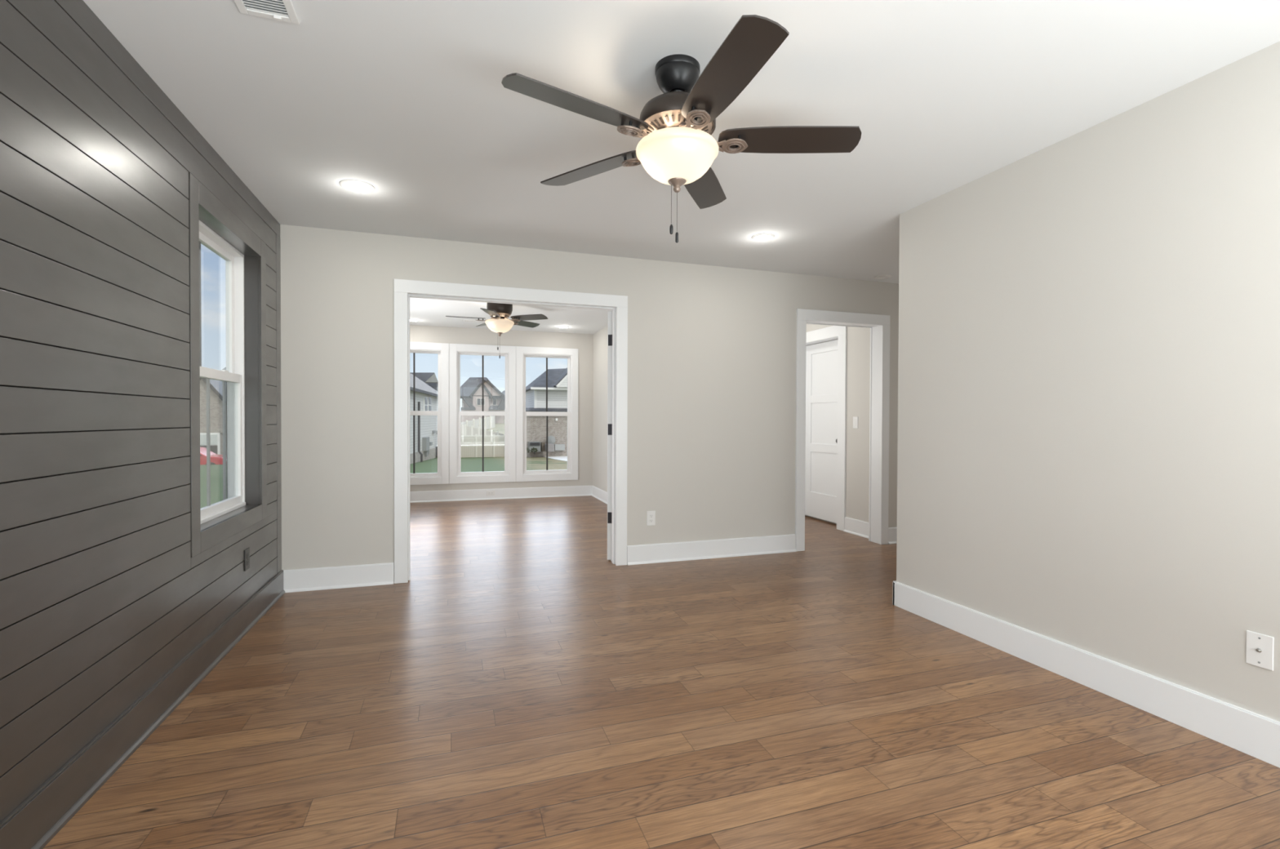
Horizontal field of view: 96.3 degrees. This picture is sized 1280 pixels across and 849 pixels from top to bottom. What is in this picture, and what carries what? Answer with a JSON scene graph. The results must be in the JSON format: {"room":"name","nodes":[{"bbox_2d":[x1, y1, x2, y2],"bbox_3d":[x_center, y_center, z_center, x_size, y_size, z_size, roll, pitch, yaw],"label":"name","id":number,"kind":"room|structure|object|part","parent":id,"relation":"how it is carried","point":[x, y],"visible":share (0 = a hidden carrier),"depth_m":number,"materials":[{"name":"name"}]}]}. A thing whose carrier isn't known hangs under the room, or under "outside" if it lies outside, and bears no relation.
{"room":"empty living room","nodes":[
{"label":"empty living room","id":0,"kind":"room"},
{"bbox_2d":[0,0,281,822],"bbox_3d":[-1.499,-0.073,0.842,0.181,2.440,6.440,0,1,-18],"label":"wall","id":1,"kind":"structure","parent":0,"point":[103,593],"depth_m":1.80,"materials":[{"name":"black wood"}]},
{"bbox_2d":[0,569,284,848],"bbox_3d":[-1.408,1.073,0.896,0.028,0.148,6.158,0,1,-18],"label":"baseboard","id":2,"kind":"structure","parent":1,"relation":"attached to","point":[41,816],"depth_m":1.93,"materials":[{"name":"grey paint"}]},
{"bbox_2d":[186,172,266,557],"bbox_3d":[-2.198,-0.265,2.958,0.185,1.666,1.069,0,1,-18],"label":"window","id":3,"kind":"structure","parent":1,"relation":"in","point":[212,224],"depth_m":3.30,"materials":[{"name":"grey paint"}]},
{"bbox_3d":[-2.247,-0.621,2.935,0.030,0.713,0.851,0,1,-18],"label":"sash","id":4,"kind":"part","parent":3,"relation":"part of","materials":[{"name":"clear glass"}]},
{"bbox_3d":[-2.215,0.083,2.954,0.030,0.748,0.853,0,1,-18],"label":"sash","id":5,"kind":"part","parent":3,"relation":"part of","materials":[{"name":"white plastic"}]},
{"bbox_3d":[-2.228,-0.261,2.946,0.093,1.472,0.883,0,1,-18],"label":"frame","id":6,"kind":"part","parent":3,"relation":"part of","materials":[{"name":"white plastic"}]},
{"bbox_3d":[-2.282,0.090,2.932,0.010,0.740,0.847,0,1,-18],"label":"screen frame","id":7,"kind":"part","parent":3,"relation":"part of","materials":[{"name":"grey metal"}]},
{"bbox_2d":[244,547,249,571],"bbox_3d":[-2.166,0.738,3.161,0.008,0.116,0.072,0,1,-18],"label":"wall outlet","id":8,"kind":"object","parent":1,"relation":"attached to","point":[246,552],"visible":1,"depth_m":3.15,"materials":[{"name":"grey plastic"}]},
{"bbox_2d":[409,324,593,491],"bbox_3d":[-1.326,-0.161,8.560,5.350,2.440,0.160,0,1,-18],"label":"wall","id":9,"kind":"structure","parent":0,"point":[584,343],"depth_m":8.44,"materials":[{"name":"white paint"}]},
{"bbox_2d":[409,342,448,484],"bbox_3d":[-3.130,-0.165,7.944,0.916,1.965,0.158,0,1,-18],"label":"window","id":10,"kind":"structure","parent":9,"relation":"in","point":[442,477],"depth_m":7.99,"materials":[{"name":"white paint"}]},
{"bbox_3d":[-3.132,-0.598,7.948,0.694,0.872,0.032,0,1,-18],"label":"sash","id":11,"kind":"part","parent":10,"relation":"part of","materials":[{"name":"clear glass"}]},
{"bbox_3d":[-3.123,0.251,7.923,0.694,0.905,0.032,0,1,-18],"label":"sash","id":12,"kind":"part","parent":10,"relation":"part of","materials":[{"name":"white plastic"}]},
{"bbox_2d":[448,343,515,484],"bbox_3d":[-2.257,-0.166,8.232,0.916,1.965,0.158,0,1,-18],"label":"window","id":13,"kind":"structure","parent":9,"relation":"in","point":[455,475],"depth_m":8.16,"materials":[{"name":"white paint"}]},
{"bbox_3d":[-2.259,-0.598,8.237,0.694,0.872,0.032,0,1,-18],"label":"sash","id":14,"kind":"part","parent":13,"relation":"part of","materials":[{"name":"clear glass"}]},
{"bbox_3d":[-2.250,0.251,8.211,0.694,0.905,0.032,0,1,-18],"label":"sash","id":15,"kind":"part","parent":13,"relation":"part of","materials":[{"name":"white plastic"}]},
{"bbox_2d":[486,490,494,495],"bbox_3d":[-2.137,0.969,8.203,0.118,0.070,0.008,0,1,-18],"label":"wall outlet","id":16,"kind":"object","parent":9,"relation":"attached to","point":[488,492],"visible":1,"depth_m":8.20,"materials":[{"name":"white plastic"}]},
{"bbox_2d":[515,346,577,481],"bbox_3d":[-1.385,-0.166,8.520,0.916,1.965,0.158,0,1,-18],"label":"window","id":17,"kind":"structure","parent":9,"relation":"in","point":[522,474],"depth_m":8.46,"materials":[{"name":"white paint"}]},
{"bbox_3d":[-1.387,-0.598,8.525,0.694,0.872,0.032,0,1,-18],"label":"sash","id":18,"kind":"part","parent":17,"relation":"part of","materials":[{"name":"clear glass"}]},
{"bbox_3d":[-1.378,0.250,8.499,0.694,0.905,0.032,0,1,-18],"label":"sash","id":19,"kind":"part","parent":17,"relation":"part of","materials":[{"name":"white plastic"}]},
{"bbox_2d":[409,485,607,504],"bbox_3d":[-1.573,1.009,6.315,3.114,0.150,3.975,0,1,-18],"label":"baseboard","id":20,"kind":"structure","parent":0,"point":[574,491],"depth_m":8.25,"materials":[{"name":"white paint"}]},
{"bbox_2d":[528,441,540,452],"bbox_3d":[-8.230,1.649,44.602,0.863,0.758,0.940,0,1,-18],"label":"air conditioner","id":21,"kind":"object","parent":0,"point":[531,444],"visible":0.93,"depth_m":44.19,"materials":[{"name":"grey metal"}]},
{"bbox_2d":[280,224,898,570],"bbox_3d":[0.954,-0.112,4.973,7.070,2.440,0.132,0,1,-18],"label":"wall","id":22,"kind":"structure","parent":0,"point":[711,433],"depth_m":4.58,"materials":[{"name":"white paint"}]},
{"bbox_2d":[394,278,627,583],"bbox_3d":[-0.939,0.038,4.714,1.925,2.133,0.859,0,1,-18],"label":"door frame","id":23,"kind":"structure","parent":22,"relation":"in","point":[404,289],"depth_m":4.27,"materials":[{"name":"white paint"}]},
{"bbox_2d":[283,527,897,592],"bbox_3d":[0.981,1.034,4.912,7.056,0.150,0.028,0,1,-18],"label":"baseboard","id":24,"kind":"structure","parent":22,"relation":"attached to","point":[379,574],"depth_m":4.61,"materials":[{"name":"white paint"}]},
{"bbox_2d":[646,511,655,525],"bbox_3d":[0.090,0.749,4.625,0.072,0.118,0.008,0,1,-18],"label":"wall outlet","id":25,"kind":"object","parent":22,"relation":"attached to","point":[651,515],"visible":1,"depth_m":4.62,"materials":[{"name":"white plastic"}]},
{"bbox_2d":[795,308,889,551],"bbox_3d":[1.823,0.042,5.262,0.997,2.132,0.168,0,1,-18],"label":"door frame","id":26,"kind":"structure","parent":22,"relation":"in","point":[878,324],"depth_m":5.32,"materials":[{"name":"white paint"}]},
{"bbox_3d":[1.800,0.041,5.333,0.997,2.132,0.018,0,1,-18],"label":"casing","id":27,"kind":"part","parent":26,"relation":"part of","materials":[{"name":"white paint"}]},
{"bbox_2d":[592,325,608,492],"bbox_3d":[-0.036,-0.136,6.809,0.115,2.440,3.975,0,1,-18],"label":"wall","id":28,"kind":"structure","parent":0,"point":[599,348],"depth_m":8.24,"materials":[{"name":"white paint"}]},
{"bbox_2d":[43,495,1279,848],"bbox_3d":[1.215,1.150,3.990,7.190,0.060,10.588,0,1,-18],"label":"floor","id":29,"kind":"structure","parent":0,"point":[524,687],"depth_m":2.14,"materials":[{"name":"brown wood"}]},
{"bbox_2d":[83,0,1279,333],"bbox_3d":[1.215,-1.379,3.894,7.250,0.120,10.585,0,1,-18],"label":"ceiling","id":30,"kind":"structure","parent":0,"point":[408,100],"depth_m":2.31,"materials":[{"name":"white paint"}]},
{"bbox_2d":[233,0,299,24],"bbox_3d":[-1.128,-1.293,1.674,0.165,0.016,0.318,0,1,-18],"label":"ceiling vent","id":31,"kind":"object","parent":30,"relation":"in","point":[278,10],"visible":1,"depth_m":1.79,"materials":[{"name":"white plastic"}]},
{"bbox_3d":[-1.148,-1.291,1.815,0.020,0.008,0.010,0,1,-18],"label":"damper lever","id":32,"kind":"part","parent":31,"relation":"part of","materials":[{"name":"white plastic"}]},
{"bbox_2d":[339,179,374,193],"bbox_3d":[-1.558,-1.314,3.158,0.176,0.010,0.176,0,1,-18],"label":"recessed light","id":33,"kind":"object","parent":30,"relation":"in","point":[353,185],"visible":1,"depth_m":3.14,"materials":[{"name":"white plastic"}]},
{"bbox_2d":[409,318,418,321],"bbox_3d":[-2.959,-1.368,7.452,0.160,0.010,0.160,0,1,-18],"label":"recessed light","id":34,"kind":"object","parent":30,"relation":"in","point":[411,319],"visible":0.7,"depth_m":7.44,"materials":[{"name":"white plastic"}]},
{"bbox_2d":[462,320,485,322],"bbox_3d":[-2.169,-1.367,7.524,0.300,0.009,0.120,0,1,-18],"label":"ceiling vent","id":35,"kind":"object","parent":30,"relation":"in","point":[470,321],"visible":0.88,"depth_m":7.50,"materials":[{"name":"white plastic"}]},
{"bbox_2d":[445,302,547,358],"bbox_3d":[-1.567,-1.043,6.239,1.042,0.623,1.083,0,1,-18],"label":"ceiling fan","id":36,"kind":"object","parent":30,"relation":"hanging from","point":[500,323],"visible":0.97,"depth_m":6.15,"materials":[{"name":"brown wood"}]},
{"bbox_3d":[-1.867,-1.160,6.141,0.412,0.035,0.136,0,1,-18],"label":"fan blade","id":37,"kind":"part","parent":36,"relation":"part of","materials":[{"name":"brown wood"}]},
{"bbox_3d":[-1.528,-1.156,5.897,0.136,0.035,0.411,0,1,0],"label":"fan blade","id":38,"kind":"part","parent":36,"relation":"part of","materials":[{"name":"brown wood"}]},
{"bbox_3d":[-1.530,-1.194,6.252,0.232,0.029,0.232,0,1,-18],"label":"vent plate","id":39,"kind":"part","parent":36,"relation":"part of","materials":[{"name":"brown metal"}]},
{"bbox_3d":[-1.531,-1.075,6.253,0.308,0.134,0.308,0,1,-18],"label":"lamp shade","id":40,"kind":"part","parent":36,"relation":"part of","materials":[{"name":"white glass"}]},
{"bbox_3d":[-1.323,-1.163,6.540,0.136,0.035,0.411,1,1,36],"label":"fan blade","id":41,"kind":"part","parent":36,"relation":"part of","materials":[{"name":"brown wood"}]},
{"bbox_3d":[-1.192,-1.158,6.144,0.411,0.035,0.136,0,1,18],"label":"fan blade","id":42,"kind":"part","parent":36,"relation":"part of","materials":[{"name":"brown wood"}]},
{"bbox_2d":[557,325,568,328],"bbox_3d":[-1.069,-1.368,7.967,0.160,0.010,0.160,0,1,-18],"label":"recessed light","id":43,"kind":"object","parent":30,"relation":"in","point":[559,326],"visible":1,"depth_m":7.93,"materials":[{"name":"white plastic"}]},
{"bbox_2d":[501,14,861,242],"bbox_3d":[0.093,-0.986,2.122,1.221,0.633,1.275,1,1,36],"label":"ceiling fan","id":44,"kind":"object","parent":30,"relation":"hanging from","point":[677,148],"visible":1,"depth_m":1.99,"materials":[{"name":"black metal"}]},
{"bbox_3d":[-0.196,-1.038,1.857,0.514,0.035,0.136,0,1,-35],"label":"fan blade","id":45,"kind":"part","parent":44,"relation":"part of","materials":[{"name":"brown wood"}]},
{"bbox_3d":[-0.189,-1.044,2.334,0.514,0.035,0.136,1,1,37],"label":"fan blade","id":46,"kind":"part","parent":44,"relation":"part of","materials":[{"name":"brown wood"}]},
{"bbox_3d":[0.115,-0.816,2.093,0.003,0.168,0.002,0,1,-18],"label":"pull chain","id":47,"kind":"part","parent":44,"relation":"part of","materials":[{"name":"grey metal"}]},
{"bbox_3d":[0.135,-0.779,2.094,0.003,0.154,0.002,0,1,-18],"label":"pull chain","id":48,"kind":"part","parent":44,"relation":"part of","materials":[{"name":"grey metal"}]},
{"bbox_3d":[0.136,-0.955,2.092,0.301,0.134,0.301,0,1,-18],"label":"lamp shade","id":49,"kind":"part","parent":44,"relation":"part of","materials":[{"name":"white glass"}]},
{"bbox_3d":[0.136,-1.073,2.090,0.258,0.029,0.258,0,1,-18],"label":"vent plate","id":50,"kind":"part","parent":44,"relation":"part of","materials":[{"name":"brown"}]},
{"bbox_3d":[0.267,-1.044,2.475,0.136,0.035,0.514,0,1,19],"label":"fan blade","id":51,"kind":"part","parent":44,"relation":"part of","materials":[{"name":"brown wood"}]},
{"bbox_3d":[0.254,-1.035,1.702,0.138,0.035,0.515,0,1,-18],"label":"fan blade","id":52,"kind":"part","parent":44,"relation":"part of","materials":[{"name":"brown wood"}]},
{"bbox_3d":[0.542,-1.038,2.084,0.514,0.035,0.136,0,1,1],"label":"fan blade","id":53,"kind":"part","parent":44,"relation":"part of","materials":[{"name":"brown wood"}]},
{"bbox_2d":[751,232,774,240],"bbox_3d":[0.862,-1.316,4.011,0.160,0.010,0.160,0,1,-18],"label":"recessed light","id":54,"kind":"object","parent":30,"relation":"in","point":[765,236],"visible":1,"depth_m":3.99,"materials":[{"name":"white plastic"}]},
{"bbox_2d":[874,274,891,279],"bbox_3d":[2.166,-1.322,5.112,0.144,0.014,0.144,0,1,-18],"label":"smoke detector","id":55,"kind":"object","parent":30,"relation":"attached to","point":[882,276],"visible":1,"depth_m":5.09,"materials":[{"name":"white plastic"}]},
{"bbox_2d":[804,338,837,524],"bbox_3d":[2.149,-0.005,6.502,0.040,2.200,1.000,0,1,-18],"label":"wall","id":56,"kind":"structure","parent":0,"point":[837,339],"depth_m":6.59,"materials":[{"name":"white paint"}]},
{"bbox_2d":[806,324,870,522],"bbox_3d":[2.022,-0.126,6.506,0.120,2.440,2.110,0,1,-18],"label":"wall","id":57,"kind":"structure","parent":0,"point":[858,341],"depth_m":5.79,"materials":[{"name":"white paint"}]},
{"bbox_2d":[804,325,847,530],"bbox_3d":[2.045,0.012,6.461,0.171,2.165,1.034,0,1,-18],"label":"door","id":58,"kind":"structure","parent":57,"relation":"in","point":[825,362],"depth_m":6.44,"materials":[{"name":"white paint"}]},
{"bbox_2d":[853,416,857,428],"bbox_3d":[2.183,-0.029,5.810,0.010,0.118,0.072,0,1,-18],"label":"light switch","id":59,"kind":"object","parent":57,"relation":"attached to","point":[855,418],"visible":1,"depth_m":5.80,"materials":[{"name":"white plastic"}]},
{"bbox_2d":[843,516,868,538],"bbox_3d":[1.945,1.019,6.505,0.028,0.150,2.092,0,1,-18],"label":"baseboard","id":60,"kind":"structure","parent":57,"relation":"attached to","point":[860,528],"depth_m":5.78,"materials":[{"name":"white paint"}]},
{"bbox_2d":[896,40,1279,721],"bbox_3d":[3.935,-0.066,1.873,3.352,2.440,4.690,0,1,-18],"label":"wall","id":61,"kind":"structure","parent":0,"point":[1088,447],"depth_m":2.40,"materials":[{"name":"white paint"}]},
{"bbox_2d":[892,580,1279,768],"bbox_3d":[3.922,1.079,1.891,3.366,0.150,4.706,0,1,-18],"label":"baseboard","id":62,"kind":"structure","parent":61,"relation":"attached to","point":[1256,735],"depth_m":2.39,"materials":[{"name":"white paint"}]},
{"bbox_2d":[1245,630,1274,671],"bbox_3d":[2.129,0.775,1.972,0.016,0.115,0.070,0,1,-18],"label":"cable wall plate","id":63,"kind":"object","parent":61,"relation":"attached to","point":[1260,647],"visible":1,"depth_m":1.97,"materials":[{"name":"white plastic"}]},
{"label":"outside","id":64,"kind":"structure","parent":0,"visible":0},
{"bbox_2d":[200,418,567,507],"bbox_3d":[-15.689,2.244,47.507,120.000,6.158,180.000,0,1,-18],"label":"ground","id":65,"kind":"structure","parent":64,"point":[468,464],"depth_m":30.64,"materials":[{"name":"green plant"}]},
{"bbox_2d":[200,377,222,454],"bbox_3d":[-33.389,0.057,45.530,5.305,7.633,8.000,0,1,-18],"label":"house","id":66,"kind":"structure","parent":65,"relation":"on","point":[215,386],"depth_m":42.20,"materials":[{"name":"grey brick"}]},
{"bbox_2d":[200,434,206,444],"bbox_3d":[-32.010,1.047,41.928,0.495,0.750,0.030,0,1,-18],"label":"blind","id":67,"kind":"object","parent":66,"relation":"hanging from","point":[202,437],"depth_m":41.93,"materials":[{"name":"white"}]},
{"bbox_3d":[-31.367,1.798,42.149,0.465,0.653,0.030,0,1,-18],"label":"pane","id":68,"kind":"part","parent":66,"relation":"part of","materials":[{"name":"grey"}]},
{"bbox_2d":[210,434,217,444],"bbox_3d":[-31.365,1.047,42.141,0.465,0.750,0.030,0,1,-18],"label":"blind","id":69,"kind":"object","parent":66,"relation":"hanging from","point":[213,437],"depth_m":42.13,"materials":[{"name":"white"}]},
{"bbox_2d":[200,447,226,464],"bbox_3d":[-28.189,2.159,36.005,4.166,1.559,1.860,0,1,-18],"label":"car","id":70,"kind":"object","parent":65,"relation":"on","point":[215,459],"visible":0.1,"depth_m":35.67,"materials":[{"name":"red paint"}]},
{"bbox_2d":[409,373,438,464],"bbox_3d":[-17.031,-0.576,38.348,5.250,7.083,17.744,0,1,-11],"label":"house","id":71,"kind":"structure","parent":65,"relation":"on","point":[426,397],"depth_m":39.51,"materials":[{"name":"white"}]},
{"bbox_2d":[422,436,429,456],"bbox_3d":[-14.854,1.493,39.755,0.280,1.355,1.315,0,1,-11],"label":"electric meter","id":72,"kind":"object","parent":71,"relation":"attached to","point":[425,440],"visible":1,"depth_m":39.16,"materials":[{"name":"grey metal"}]},
{"bbox_2d":[409,372,438,391],"bbox_3d":[-27.847,-3.267,72.806,5.569,7.002,6.800,0,1,-18],"label":"house roof","id":73,"kind":"structure","parent":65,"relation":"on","point":[428,378],"depth_m":71.87,"materials":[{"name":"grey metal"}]},
{"bbox_2d":[461,415,494,429],"bbox_3d":[-17.516,0.221,62.621,0.194,2.678,18.663,0,1,-4],"label":"fence","id":74,"kind":"object","parent":65,"relation":"on","point":[489,422],"visible":0.45,"depth_m":63.87,"materials":[{"name":"beige plastic"}]},
{"bbox_3d":[-17.207,0.472,58.048,0.050,2.028,3.093,0,1,-4],"label":"panel","id":75,"kind":"part","parent":74,"relation":"part of","materials":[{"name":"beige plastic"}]},
{"bbox_3d":[-17.434,0.309,61.131,0.050,2.028,3.093,0,1,-4],"label":"panel","id":76,"kind":"part","parent":74,"relation":"part of","materials":[{"name":"beige plastic"}]},
{"bbox_3d":[-17.661,0.145,64.213,0.050,2.028,3.093,0,1,-4],"label":"panel","id":77,"kind":"part","parent":74,"relation":"part of","materials":[{"name":"beige plastic"}]},
{"bbox_3d":[-17.887,-0.019,67.296,0.050,2.028,3.093,0,1,-4],"label":"panel","id":78,"kind":"part","parent":74,"relation":"part of","materials":[{"name":"beige plastic"}]},
{"bbox_3d":[-18.114,-0.183,70.379,0.050,2.028,3.093,0,1,-4],"label":"panel","id":79,"kind":"part","parent":74,"relation":"part of","materials":[{"name":"beige plastic"}]},
{"bbox_2d":[461,423,503,435],"bbox_3d":[-13.592,1.176,49.189,0.226,2.882,5.760,1,1,27],"label":"fence","id":80,"kind":"object","parent":65,"relation":"on","point":[465,430],"visible":0.31,"depth_m":48.43,"materials":[{"name":"beige plastic"}]},
{"bbox_3d":[-14.673,0.863,47.091,0.050,1.935,0.806,1,1,27],"label":"panel","id":81,"kind":"part","parent":80,"relation":"part of","materials":[{"name":"beige plastic"}]},
{"bbox_3d":[-14.313,0.990,47.813,0.050,1.935,0.806,1,1,27],"label":"panel","id":82,"kind":"part","parent":80,"relation":"part of","materials":[{"name":"beige plastic"}]},
{"bbox_3d":[-14.107,0.984,48.153,0.160,1.940,0.160,0,1,-18],"label":"post","id":83,"kind":"part","parent":80,"relation":"part of","materials":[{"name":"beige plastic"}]},
{"bbox_3d":[-13.953,1.118,48.536,0.050,1.935,0.806,1,1,27],"label":"panel","id":84,"kind":"part","parent":80,"relation":"part of","materials":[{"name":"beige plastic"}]},
{"bbox_3d":[-13.748,1.112,48.875,0.160,1.940,0.160,0,1,-18],"label":"post","id":85,"kind":"part","parent":80,"relation":"part of","materials":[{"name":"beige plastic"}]},
{"bbox_2d":[460,377,505,423],"bbox_3d":[-25.808,-3.011,90.861,7.841,9.386,13.200,0,1,-18],"label":"house","id":86,"kind":"structure","parent":65,"relation":"on","point":[471,391],"depth_m":86.06,"materials":[{"name":"brick"}]},
{"bbox_3d":[-24.020,-3.545,85.420,0.478,0.920,0.040,0,1,-18],"label":"pane","id":87,"kind":"part","parent":86,"relation":"part of","materials":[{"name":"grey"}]},
{"bbox_3d":[-22.151,-3.620,87.300,0.427,0.948,0.040,0,1,-18],"label":"pane","id":88,"kind":"part","parent":86,"relation":"part of","materials":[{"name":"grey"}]},
{"bbox_2d":[461,434,504,457],"bbox_3d":[-12.750,1.644,45.331,5.842,1.854,0.130,0,1,-18],"label":"fence","id":89,"kind":"object","parent":65,"relation":"on","point":[471,445],"visible":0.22,"depth_m":45.38,"materials":[{"name":"beige plastic"}]},
{"bbox_3d":[-12.939,1.644,45.269,0.130,1.854,0.130,0,1,-18],"label":"post","id":90,"kind":"part","parent":89,"relation":"part of","materials":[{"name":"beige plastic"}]},
{"bbox_3d":[-12.747,0.832,45.322,5.712,0.090,0.100,0,1,-18],"label":"rail","id":91,"kind":"part","parent":89,"relation":"part of","materials":[{"name":"beige plastic"}]},
{"bbox_3d":[-11.642,1.644,45.697,0.130,1.854,0.130,0,1,-18],"label":"post","id":92,"kind":"part","parent":89,"relation":"part of","materials":[{"name":"beige plastic"}]},
{"bbox_2d":[502,390,505,418],"bbox_3d":[-28.252,-4.219,121.161,4.261,6.397,8.500,0,1,-18],"label":"house","id":93,"kind":"structure","parent":65,"relation":"on","point":[504,391],"depth_m":118.90,"materials":[{"name":"brick"}]},
{"bbox_2d":[530,447,537,453],"bbox_3d":[-7.992,1.891,43.311,0.571,0.547,0.556,0,1,-28],"label":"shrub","id":94,"kind":"object","parent":65,"relation":"on","point":[533,448],"visible":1,"depth_m":43.22,"materials":[{"name":"green plant"}]},
{"bbox_2d":[525,368,567,457],"bbox_3d":[-7.694,-1.190,49.788,6.611,7.893,9.400,0,1,-18],"label":"house","id":95,"kind":"structure","parent":65,"relation":"on","point":[535,392],"depth_m":45.84,"materials":[{"name":"white"}]},
{"bbox_2d":[547,435,555,444],"bbox_3d":[-7.017,1.158,45.144,0.433,0.696,0.602,1,1,37],"label":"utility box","id":96,"kind":"object","parent":95,"relation":"attached to","point":[551,439],"visible":0.84,"depth_m":45.11,"materials":[{"name":"grey metal"}]},
{"bbox_2d":[554,444,564,450],"bbox_3d":[-6.383,1.742,45.492,0.797,0.480,0.350,0,1,-18],"label":"utility box","id":97,"kind":"object","parent":95,"relation":"attached to","point":[557,446],"visible":0.98,"depth_m":45.33,"materials":[{"name":"grey metal"}]},
{"bbox_2d":[542,456,567,461],"bbox_3d":[-4.685,2.429,41.143,4.878,0.516,12.990,0,1,-18],"label":"patio","id":98,"kind":"structure","parent":65,"relation":"on","point":[558,458],"depth_m":41.50,"materials":[{"name":"concrete"}]},
{"bbox_2d":[541,441,545,451],"bbox_3d":[-7.607,1.669,44.955,0.278,0.711,0.500,0,1,-18],"label":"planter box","id":99,"kind":"object","parent":98,"relation":"on","point":[543,443],"visible":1,"depth_m":44.72,"materials":[{"name":"grey"}]},
{"bbox_2d":[544,443,554,451],"bbox_3d":[-6.998,1.720,44.315,0.600,0.582,0.900,0,1,-18],"label":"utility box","id":100,"kind":"object","parent":98,"relation":"on","point":[550,446],"visible":0.8,"depth_m":43.93,"materials":[{"name":"grey metal"}]}
]}

